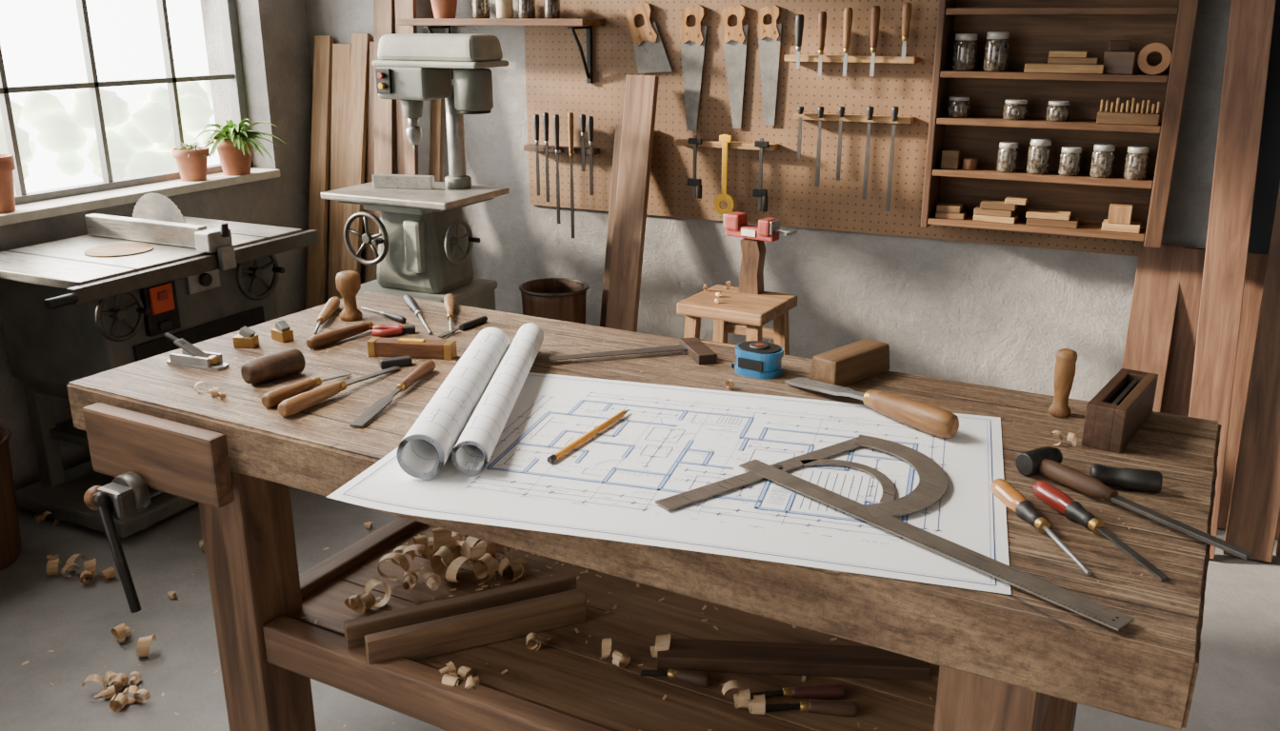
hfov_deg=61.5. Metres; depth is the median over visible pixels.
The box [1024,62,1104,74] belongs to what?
wood block
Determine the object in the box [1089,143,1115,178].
jar
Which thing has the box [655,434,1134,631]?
square
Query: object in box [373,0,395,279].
board
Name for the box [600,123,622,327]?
board
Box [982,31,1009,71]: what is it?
jar
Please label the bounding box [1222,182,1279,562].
board
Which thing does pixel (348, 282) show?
mallet
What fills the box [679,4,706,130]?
saw
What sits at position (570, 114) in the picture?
screwdriver
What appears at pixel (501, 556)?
chips
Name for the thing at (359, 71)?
board
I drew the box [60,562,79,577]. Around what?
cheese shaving
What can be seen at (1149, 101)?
wooden dowel
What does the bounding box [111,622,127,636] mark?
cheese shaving
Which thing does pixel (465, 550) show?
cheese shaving
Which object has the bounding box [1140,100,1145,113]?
wooden dowel
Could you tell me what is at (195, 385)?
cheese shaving
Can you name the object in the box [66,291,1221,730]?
workbench
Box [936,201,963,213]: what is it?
wood block
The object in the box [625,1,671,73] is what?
saw
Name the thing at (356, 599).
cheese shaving
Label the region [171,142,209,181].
potted plant
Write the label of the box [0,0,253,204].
window
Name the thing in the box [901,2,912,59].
chisel
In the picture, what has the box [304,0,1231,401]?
wall
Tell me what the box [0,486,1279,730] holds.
floor
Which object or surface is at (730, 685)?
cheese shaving
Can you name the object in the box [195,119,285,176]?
potted plant
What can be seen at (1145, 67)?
tape roll
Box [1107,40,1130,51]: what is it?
wood block
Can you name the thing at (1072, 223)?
wood block
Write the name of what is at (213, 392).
cheese shaving
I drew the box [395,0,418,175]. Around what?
board
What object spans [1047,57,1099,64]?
wood block
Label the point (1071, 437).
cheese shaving
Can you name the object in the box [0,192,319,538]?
saw
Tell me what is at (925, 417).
chisel
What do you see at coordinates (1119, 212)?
wood block
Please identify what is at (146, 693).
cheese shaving
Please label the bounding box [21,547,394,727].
chips
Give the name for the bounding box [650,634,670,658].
cheese shaving
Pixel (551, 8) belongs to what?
jar
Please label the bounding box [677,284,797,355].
stool
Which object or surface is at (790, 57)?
tool rack
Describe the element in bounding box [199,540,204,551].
cheese shaving
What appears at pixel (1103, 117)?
wood block
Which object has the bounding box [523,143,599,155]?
tool rack
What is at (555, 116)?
screwdriver
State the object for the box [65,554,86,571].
cheese shaving
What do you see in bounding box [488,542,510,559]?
cheese shaving
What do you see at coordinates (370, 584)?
cheese shaving
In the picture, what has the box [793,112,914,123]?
tool rack
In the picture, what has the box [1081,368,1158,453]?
wooden box
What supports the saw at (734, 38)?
hanging from the pegboard
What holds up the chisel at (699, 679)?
on the workbench
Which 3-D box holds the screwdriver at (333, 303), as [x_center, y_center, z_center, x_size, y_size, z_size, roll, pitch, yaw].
[-0.675,-0.110,2.308,0.026,0.026,0.230,-1,18,-4]
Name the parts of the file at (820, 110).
blade, handle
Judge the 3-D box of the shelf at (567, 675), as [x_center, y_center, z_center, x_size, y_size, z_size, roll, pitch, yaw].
[0.017,0.472,1.925,1.225,0.022,0.575,10,20,27]
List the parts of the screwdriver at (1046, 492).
handle, blade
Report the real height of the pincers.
0.016 m
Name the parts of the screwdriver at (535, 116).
handle, blade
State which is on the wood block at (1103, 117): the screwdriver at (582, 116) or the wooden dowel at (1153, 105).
the wooden dowel at (1153, 105)
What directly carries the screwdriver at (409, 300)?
on the workbench
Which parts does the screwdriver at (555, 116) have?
handle, blade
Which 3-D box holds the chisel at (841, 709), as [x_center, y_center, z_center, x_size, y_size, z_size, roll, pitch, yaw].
[0.260,0.529,1.668,0.153,0.024,0.024,1,18,5]
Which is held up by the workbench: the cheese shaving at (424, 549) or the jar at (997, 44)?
the cheese shaving at (424, 549)
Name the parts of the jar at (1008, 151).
lid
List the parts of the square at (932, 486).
blade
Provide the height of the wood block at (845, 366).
0.052 m
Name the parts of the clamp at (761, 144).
handle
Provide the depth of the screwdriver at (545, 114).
3.93 m
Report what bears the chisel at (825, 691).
on the workbench
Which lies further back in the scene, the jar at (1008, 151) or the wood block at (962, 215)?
the wood block at (962, 215)
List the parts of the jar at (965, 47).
lid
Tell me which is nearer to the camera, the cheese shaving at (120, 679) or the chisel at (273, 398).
the chisel at (273, 398)
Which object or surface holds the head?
on the workbench
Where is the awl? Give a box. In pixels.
[360,306,406,322]
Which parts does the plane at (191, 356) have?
lever, blade, knob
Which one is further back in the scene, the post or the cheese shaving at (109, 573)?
the post
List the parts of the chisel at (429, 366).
blade, handle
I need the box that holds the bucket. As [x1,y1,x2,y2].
[519,278,588,324]
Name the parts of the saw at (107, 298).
leg, rail lock knob, crank handle, blade, fence rail, motor, crank handle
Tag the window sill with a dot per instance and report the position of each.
(35, 210)
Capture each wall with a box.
[0,0,328,491]
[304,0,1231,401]
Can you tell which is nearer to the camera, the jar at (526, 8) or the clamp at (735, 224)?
the clamp at (735, 224)
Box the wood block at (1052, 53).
[1048,50,1087,57]
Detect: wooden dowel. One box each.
[1100,100,1103,111]
[1104,100,1109,111]
[1110,101,1114,112]
[1115,97,1119,112]
[1120,103,1124,112]
[1125,100,1129,112]
[1130,98,1135,112]
[1136,103,1139,113]
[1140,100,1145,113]
[1145,100,1150,113]
[1151,103,1155,113]
[1156,101,1160,113]
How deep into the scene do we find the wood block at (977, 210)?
3.23 m
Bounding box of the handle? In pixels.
[306,321,375,349]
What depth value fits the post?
3.33 m
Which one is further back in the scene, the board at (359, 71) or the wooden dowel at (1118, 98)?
the board at (359, 71)
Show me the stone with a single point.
(402, 361)
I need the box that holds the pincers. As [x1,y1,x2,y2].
[371,324,415,337]
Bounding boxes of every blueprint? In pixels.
[327,372,1010,595]
[396,327,510,479]
[451,323,543,475]
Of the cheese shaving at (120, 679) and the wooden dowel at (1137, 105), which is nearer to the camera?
the cheese shaving at (120, 679)
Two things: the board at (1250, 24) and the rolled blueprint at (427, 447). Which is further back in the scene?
the board at (1250, 24)
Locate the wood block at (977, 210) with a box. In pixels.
[973,205,1015,217]
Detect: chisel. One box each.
[260,373,351,407]
[278,366,400,417]
[349,360,435,427]
[750,683,843,699]
[764,700,858,717]
[785,377,959,438]
[795,14,804,68]
[818,11,827,76]
[842,7,853,76]
[869,5,880,76]
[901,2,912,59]
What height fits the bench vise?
0.312 m
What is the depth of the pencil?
1.64 m
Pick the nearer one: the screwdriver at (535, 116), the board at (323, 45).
the screwdriver at (535, 116)
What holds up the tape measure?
on the workbench
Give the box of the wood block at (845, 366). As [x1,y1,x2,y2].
[809,339,889,386]
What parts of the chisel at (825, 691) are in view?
blade, handle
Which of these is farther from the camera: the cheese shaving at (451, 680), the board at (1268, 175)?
the board at (1268, 175)
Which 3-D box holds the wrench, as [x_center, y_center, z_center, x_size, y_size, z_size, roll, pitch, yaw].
[0.288,-0.649,3.660,0.074,0.272,0.011,9,20,25]
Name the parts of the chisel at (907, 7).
blade, handle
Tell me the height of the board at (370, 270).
1.373 m
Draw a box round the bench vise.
[82,402,234,613]
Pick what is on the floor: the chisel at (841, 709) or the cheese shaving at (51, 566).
the cheese shaving at (51, 566)
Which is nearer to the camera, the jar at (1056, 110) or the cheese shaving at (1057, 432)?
the cheese shaving at (1057, 432)
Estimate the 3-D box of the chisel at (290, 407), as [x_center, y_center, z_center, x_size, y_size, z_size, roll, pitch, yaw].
[-0.513,0.034,1.862,0.028,0.028,0.290,9,20,26]
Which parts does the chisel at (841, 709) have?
blade, handle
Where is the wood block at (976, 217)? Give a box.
[973,214,1019,223]
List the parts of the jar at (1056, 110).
lid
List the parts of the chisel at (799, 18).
blade, handle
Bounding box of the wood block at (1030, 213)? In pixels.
[1025,208,1071,220]
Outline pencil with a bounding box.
[546,409,629,463]
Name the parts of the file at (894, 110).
blade, handle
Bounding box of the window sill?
[0,167,280,225]
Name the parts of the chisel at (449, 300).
handle, blade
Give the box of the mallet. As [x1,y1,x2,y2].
[335,270,362,321]
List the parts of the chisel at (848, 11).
blade, handle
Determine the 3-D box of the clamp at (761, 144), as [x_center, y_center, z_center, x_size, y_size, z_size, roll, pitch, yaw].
[0.406,-0.639,3.603,0.054,0.244,0.018,9,20,25]
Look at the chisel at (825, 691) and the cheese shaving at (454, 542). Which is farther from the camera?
the cheese shaving at (454, 542)
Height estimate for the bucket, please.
0.566 m
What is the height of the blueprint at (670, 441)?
0.009 m
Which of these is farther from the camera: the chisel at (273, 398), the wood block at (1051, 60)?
the wood block at (1051, 60)
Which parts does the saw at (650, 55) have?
handle, blade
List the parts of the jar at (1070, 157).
lid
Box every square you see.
[548,337,717,364]
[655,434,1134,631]
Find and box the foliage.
[0,74,213,195]
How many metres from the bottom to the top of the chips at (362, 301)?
0.001 m
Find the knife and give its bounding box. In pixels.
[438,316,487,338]
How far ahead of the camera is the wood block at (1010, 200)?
3.20 m
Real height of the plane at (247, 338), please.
0.039 m
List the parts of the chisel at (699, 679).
blade, handle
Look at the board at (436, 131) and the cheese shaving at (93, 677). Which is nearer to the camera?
the cheese shaving at (93, 677)
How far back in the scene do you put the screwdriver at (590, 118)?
3.85 m
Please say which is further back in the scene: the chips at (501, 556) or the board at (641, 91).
the board at (641, 91)
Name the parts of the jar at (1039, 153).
lid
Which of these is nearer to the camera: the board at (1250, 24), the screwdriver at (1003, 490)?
the screwdriver at (1003, 490)
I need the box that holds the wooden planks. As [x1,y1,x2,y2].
[1160,247,1279,539]
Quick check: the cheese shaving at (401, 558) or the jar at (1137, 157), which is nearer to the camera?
the cheese shaving at (401, 558)
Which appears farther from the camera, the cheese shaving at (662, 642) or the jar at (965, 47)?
the jar at (965, 47)
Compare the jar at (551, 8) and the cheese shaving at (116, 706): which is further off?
the jar at (551, 8)
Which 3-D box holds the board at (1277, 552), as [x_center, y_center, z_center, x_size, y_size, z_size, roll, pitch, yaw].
[1.909,-0.469,2.787,0.130,2.102,0.180,9,20,25]
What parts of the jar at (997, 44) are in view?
lid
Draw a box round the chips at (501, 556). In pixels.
[300,534,931,730]
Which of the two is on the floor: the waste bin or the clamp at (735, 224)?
the waste bin
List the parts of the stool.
leg, rail, leg, seat, rail, leg, leg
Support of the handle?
on the workbench
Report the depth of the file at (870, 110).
3.42 m
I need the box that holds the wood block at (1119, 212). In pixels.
[1107,202,1133,224]
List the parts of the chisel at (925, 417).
blade, handle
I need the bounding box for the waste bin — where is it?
[0,424,21,571]
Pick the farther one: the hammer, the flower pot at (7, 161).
the flower pot at (7, 161)
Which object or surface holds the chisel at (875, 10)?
in the tool rack at (790, 57)
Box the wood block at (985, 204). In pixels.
[980,200,1017,211]
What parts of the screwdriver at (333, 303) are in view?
blade, handle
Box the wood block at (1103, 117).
[1096,111,1159,125]
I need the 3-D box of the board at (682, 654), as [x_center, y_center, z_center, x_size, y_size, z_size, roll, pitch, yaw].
[0.252,0.489,1.792,0.445,0.024,0.060,1,18,4]
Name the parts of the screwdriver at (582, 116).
handle, blade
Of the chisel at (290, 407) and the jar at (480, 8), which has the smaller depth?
the chisel at (290, 407)
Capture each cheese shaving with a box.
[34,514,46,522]
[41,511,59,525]
[46,553,59,560]
[46,558,60,576]
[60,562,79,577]
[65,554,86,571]
[80,559,96,579]
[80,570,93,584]
[82,674,104,698]
[100,566,117,580]
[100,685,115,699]
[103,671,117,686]
[109,693,128,712]
[110,673,128,691]
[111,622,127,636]
[113,623,131,643]
[122,685,139,704]
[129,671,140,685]
[133,689,150,703]
[136,635,156,657]
[167,591,177,599]
[193,380,207,392]
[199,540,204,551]
[207,387,219,396]
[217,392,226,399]
[344,595,362,610]
[350,592,375,613]
[363,521,373,529]
[364,578,390,608]
[377,552,409,580]
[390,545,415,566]
[400,544,433,574]
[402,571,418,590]
[412,535,427,559]
[421,572,440,591]
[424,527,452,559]
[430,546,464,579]
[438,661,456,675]
[441,672,461,686]
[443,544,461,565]
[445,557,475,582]
[451,531,468,546]
[458,665,474,679]
[460,537,498,560]
[464,677,479,689]
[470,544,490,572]
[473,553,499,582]
[475,540,507,552]
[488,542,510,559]
[498,556,523,581]
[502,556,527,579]
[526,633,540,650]
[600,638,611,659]
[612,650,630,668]
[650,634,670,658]
[721,680,743,708]
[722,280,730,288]
[724,379,735,389]
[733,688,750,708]
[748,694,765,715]
[1049,430,1062,445]
[1066,432,1077,446]
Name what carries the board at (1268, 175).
on the floor
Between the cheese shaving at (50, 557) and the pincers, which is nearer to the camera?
the pincers
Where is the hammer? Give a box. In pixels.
[1015,446,1253,559]
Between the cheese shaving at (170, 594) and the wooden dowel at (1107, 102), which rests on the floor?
the cheese shaving at (170, 594)
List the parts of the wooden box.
blade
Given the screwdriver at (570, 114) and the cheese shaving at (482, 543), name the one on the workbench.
the cheese shaving at (482, 543)
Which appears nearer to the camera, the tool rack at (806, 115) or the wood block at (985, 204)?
the wood block at (985, 204)
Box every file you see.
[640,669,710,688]
[796,106,804,158]
[815,106,824,186]
[835,106,845,180]
[861,106,874,199]
[885,106,899,211]
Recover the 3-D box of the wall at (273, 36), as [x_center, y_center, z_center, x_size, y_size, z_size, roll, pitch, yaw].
[-2.529,-0.691,2.359,0.300,2.800,4.800,9,20,25]
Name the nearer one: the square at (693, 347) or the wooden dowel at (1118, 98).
the square at (693, 347)
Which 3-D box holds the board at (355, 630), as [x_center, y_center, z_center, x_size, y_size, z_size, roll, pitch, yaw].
[-0.309,0.437,1.902,0.414,0.056,0.024,-8,20,-23]
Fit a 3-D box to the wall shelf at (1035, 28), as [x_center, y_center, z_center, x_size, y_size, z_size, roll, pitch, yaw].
[1.198,-0.897,3.070,0.674,1.048,0.177,9,20,25]
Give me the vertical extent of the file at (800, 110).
0.164 m
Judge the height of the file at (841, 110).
0.235 m
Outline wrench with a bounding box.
[713,134,734,215]
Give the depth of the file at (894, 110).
3.39 m
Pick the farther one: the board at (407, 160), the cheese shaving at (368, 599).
the board at (407, 160)
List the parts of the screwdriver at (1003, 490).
handle, blade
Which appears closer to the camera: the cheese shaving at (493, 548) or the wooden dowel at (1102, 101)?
the cheese shaving at (493, 548)
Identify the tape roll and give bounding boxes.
[1137,42,1171,74]
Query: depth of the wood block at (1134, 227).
3.08 m
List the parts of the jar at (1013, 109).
lid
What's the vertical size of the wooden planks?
0.831 m
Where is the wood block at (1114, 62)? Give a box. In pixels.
[1102,51,1140,74]
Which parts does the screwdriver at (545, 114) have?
handle, blade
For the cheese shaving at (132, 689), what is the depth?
2.42 m
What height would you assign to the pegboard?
1.260 m
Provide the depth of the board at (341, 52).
4.32 m
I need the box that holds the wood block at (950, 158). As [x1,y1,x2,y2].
[940,148,960,169]
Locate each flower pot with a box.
[0,154,15,213]
[430,0,457,18]
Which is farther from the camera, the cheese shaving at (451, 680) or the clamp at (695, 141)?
the clamp at (695, 141)
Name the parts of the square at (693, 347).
blade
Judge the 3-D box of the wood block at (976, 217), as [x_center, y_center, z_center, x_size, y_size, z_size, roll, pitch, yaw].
[1.079,-0.449,3.260,0.120,0.018,0.070,10,20,27]
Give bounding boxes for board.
[305,36,333,309]
[328,43,351,299]
[340,33,371,299]
[343,572,576,649]
[364,41,375,282]
[364,588,586,664]
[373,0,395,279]
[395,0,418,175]
[429,99,444,181]
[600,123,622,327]
[605,75,659,332]
[657,638,930,680]
[1121,241,1185,412]
[1188,0,1276,559]
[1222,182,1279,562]
[1247,0,1279,254]
[1275,532,1279,557]
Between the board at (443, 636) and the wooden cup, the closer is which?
the board at (443, 636)
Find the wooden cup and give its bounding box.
[961,158,977,170]
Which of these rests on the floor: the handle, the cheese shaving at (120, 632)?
the cheese shaving at (120, 632)
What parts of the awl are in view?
blade, handle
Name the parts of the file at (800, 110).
blade, handle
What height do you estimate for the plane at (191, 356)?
0.055 m
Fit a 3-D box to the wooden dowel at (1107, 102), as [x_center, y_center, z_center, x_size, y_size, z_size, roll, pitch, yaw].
[1.322,-0.735,3.043,0.007,0.031,0.007,1,18,3]
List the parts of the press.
crank handle, control panel, motor, crank handle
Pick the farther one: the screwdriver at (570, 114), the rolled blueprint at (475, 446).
the screwdriver at (570, 114)
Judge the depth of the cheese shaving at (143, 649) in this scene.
2.57 m
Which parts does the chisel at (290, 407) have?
handle, blade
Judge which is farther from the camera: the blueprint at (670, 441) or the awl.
the awl
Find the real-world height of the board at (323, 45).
1.393 m
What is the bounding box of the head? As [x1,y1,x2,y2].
[240,348,305,385]
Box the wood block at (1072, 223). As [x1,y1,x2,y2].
[1026,217,1079,228]
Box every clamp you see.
[687,135,702,199]
[723,211,797,241]
[752,138,769,212]
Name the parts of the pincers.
handle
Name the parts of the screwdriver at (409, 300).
handle, blade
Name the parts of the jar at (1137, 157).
lid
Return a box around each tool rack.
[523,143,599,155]
[675,139,778,151]
[784,54,918,63]
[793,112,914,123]
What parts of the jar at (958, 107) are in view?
lid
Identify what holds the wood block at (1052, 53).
on the wood block at (1051, 60)
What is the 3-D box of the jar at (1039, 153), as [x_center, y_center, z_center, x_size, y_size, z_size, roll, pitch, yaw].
[1.173,-0.616,3.158,0.064,0.100,0.064,9,20,25]
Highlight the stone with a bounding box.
[379,355,412,369]
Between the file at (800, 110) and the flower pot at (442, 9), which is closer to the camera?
the file at (800, 110)
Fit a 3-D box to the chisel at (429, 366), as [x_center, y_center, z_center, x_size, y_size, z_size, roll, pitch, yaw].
[-0.417,0.044,1.840,0.022,0.022,0.302,4,18,12]
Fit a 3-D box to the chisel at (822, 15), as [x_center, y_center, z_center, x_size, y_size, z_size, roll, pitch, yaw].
[0.571,-1.014,3.390,0.028,0.196,0.028,9,20,25]
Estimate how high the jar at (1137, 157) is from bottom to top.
0.090 m
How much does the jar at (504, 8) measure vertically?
0.100 m
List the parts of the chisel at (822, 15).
blade, handle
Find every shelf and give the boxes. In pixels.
[292,523,939,730]
[396,18,604,83]
[920,0,1199,248]
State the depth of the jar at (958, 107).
3.19 m
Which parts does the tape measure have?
plate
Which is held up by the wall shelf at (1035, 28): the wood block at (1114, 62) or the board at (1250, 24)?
the wood block at (1114, 62)
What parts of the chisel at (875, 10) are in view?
blade, handle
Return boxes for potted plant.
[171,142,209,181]
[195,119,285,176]
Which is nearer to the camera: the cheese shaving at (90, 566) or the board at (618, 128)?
the cheese shaving at (90, 566)
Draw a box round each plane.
[163,333,228,371]
[232,326,259,348]
[270,320,294,342]
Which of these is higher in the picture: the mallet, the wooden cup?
the wooden cup
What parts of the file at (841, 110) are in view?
blade, handle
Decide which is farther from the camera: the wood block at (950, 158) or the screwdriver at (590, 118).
the screwdriver at (590, 118)
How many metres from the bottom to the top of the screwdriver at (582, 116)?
0.202 m
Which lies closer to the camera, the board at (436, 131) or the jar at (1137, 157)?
the jar at (1137, 157)
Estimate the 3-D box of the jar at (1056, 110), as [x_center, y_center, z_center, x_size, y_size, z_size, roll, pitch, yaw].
[1.207,-0.734,3.102,0.064,0.055,0.064,9,20,25]
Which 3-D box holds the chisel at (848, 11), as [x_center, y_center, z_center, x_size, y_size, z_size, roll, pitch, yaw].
[0.644,-1.009,3.354,0.028,0.205,0.028,9,20,25]
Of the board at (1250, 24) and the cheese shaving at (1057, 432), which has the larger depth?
the board at (1250, 24)
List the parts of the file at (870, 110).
blade, handle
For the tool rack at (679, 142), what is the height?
0.020 m
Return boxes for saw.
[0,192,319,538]
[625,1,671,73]
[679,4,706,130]
[720,4,748,128]
[757,4,781,125]
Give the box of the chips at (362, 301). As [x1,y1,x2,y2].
[106,300,1186,606]
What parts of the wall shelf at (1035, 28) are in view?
panel, panel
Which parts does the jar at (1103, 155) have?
lid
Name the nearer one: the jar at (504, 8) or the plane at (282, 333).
the plane at (282, 333)
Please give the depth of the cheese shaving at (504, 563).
2.05 m
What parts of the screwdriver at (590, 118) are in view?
handle, blade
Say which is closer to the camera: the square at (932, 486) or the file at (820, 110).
the square at (932, 486)
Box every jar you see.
[471,0,490,18]
[496,0,513,18]
[518,0,535,18]
[543,0,560,18]
[946,96,970,118]
[951,33,978,71]
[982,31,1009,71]
[996,141,1018,172]
[1002,99,1028,119]
[1026,138,1051,174]
[1045,100,1070,121]
[1058,146,1081,176]
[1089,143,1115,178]
[1122,145,1149,179]
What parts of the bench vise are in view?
knob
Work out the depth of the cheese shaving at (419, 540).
2.12 m
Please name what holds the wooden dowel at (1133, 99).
on the wood block at (1103, 117)
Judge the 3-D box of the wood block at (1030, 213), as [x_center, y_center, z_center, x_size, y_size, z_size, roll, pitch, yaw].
[1.213,-0.448,3.192,0.120,0.016,0.070,8,20,24]
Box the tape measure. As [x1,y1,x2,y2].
[730,340,783,379]
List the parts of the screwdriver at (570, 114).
handle, blade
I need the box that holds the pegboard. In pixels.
[523,0,1145,256]
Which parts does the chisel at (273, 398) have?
handle, blade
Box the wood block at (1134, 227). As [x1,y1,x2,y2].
[1101,219,1141,233]
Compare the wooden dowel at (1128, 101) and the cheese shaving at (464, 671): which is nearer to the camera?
the cheese shaving at (464, 671)
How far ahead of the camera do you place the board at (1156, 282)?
3.16 m
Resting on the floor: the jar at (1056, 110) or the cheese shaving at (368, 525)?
the cheese shaving at (368, 525)
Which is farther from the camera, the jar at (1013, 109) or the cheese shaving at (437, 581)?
the jar at (1013, 109)
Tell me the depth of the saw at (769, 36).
3.52 m
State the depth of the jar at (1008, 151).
3.18 m
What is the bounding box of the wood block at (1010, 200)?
[1004,196,1028,205]
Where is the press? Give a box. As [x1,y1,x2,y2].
[320,33,509,310]
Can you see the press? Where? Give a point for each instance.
(424, 252)
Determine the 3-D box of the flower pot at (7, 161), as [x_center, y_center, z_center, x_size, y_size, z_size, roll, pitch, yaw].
[-1.986,-0.559,3.312,0.126,0.170,0.126,9,20,25]
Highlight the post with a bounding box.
[738,238,765,294]
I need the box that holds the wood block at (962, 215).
[935,210,966,219]
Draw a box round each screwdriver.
[313,297,339,334]
[402,294,431,334]
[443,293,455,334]
[533,114,539,195]
[542,112,549,201]
[553,114,559,223]
[567,112,574,238]
[580,114,585,171]
[587,116,593,195]
[990,479,1091,576]
[1032,480,1169,581]
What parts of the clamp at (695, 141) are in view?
handle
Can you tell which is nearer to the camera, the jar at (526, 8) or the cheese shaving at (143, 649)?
the cheese shaving at (143, 649)

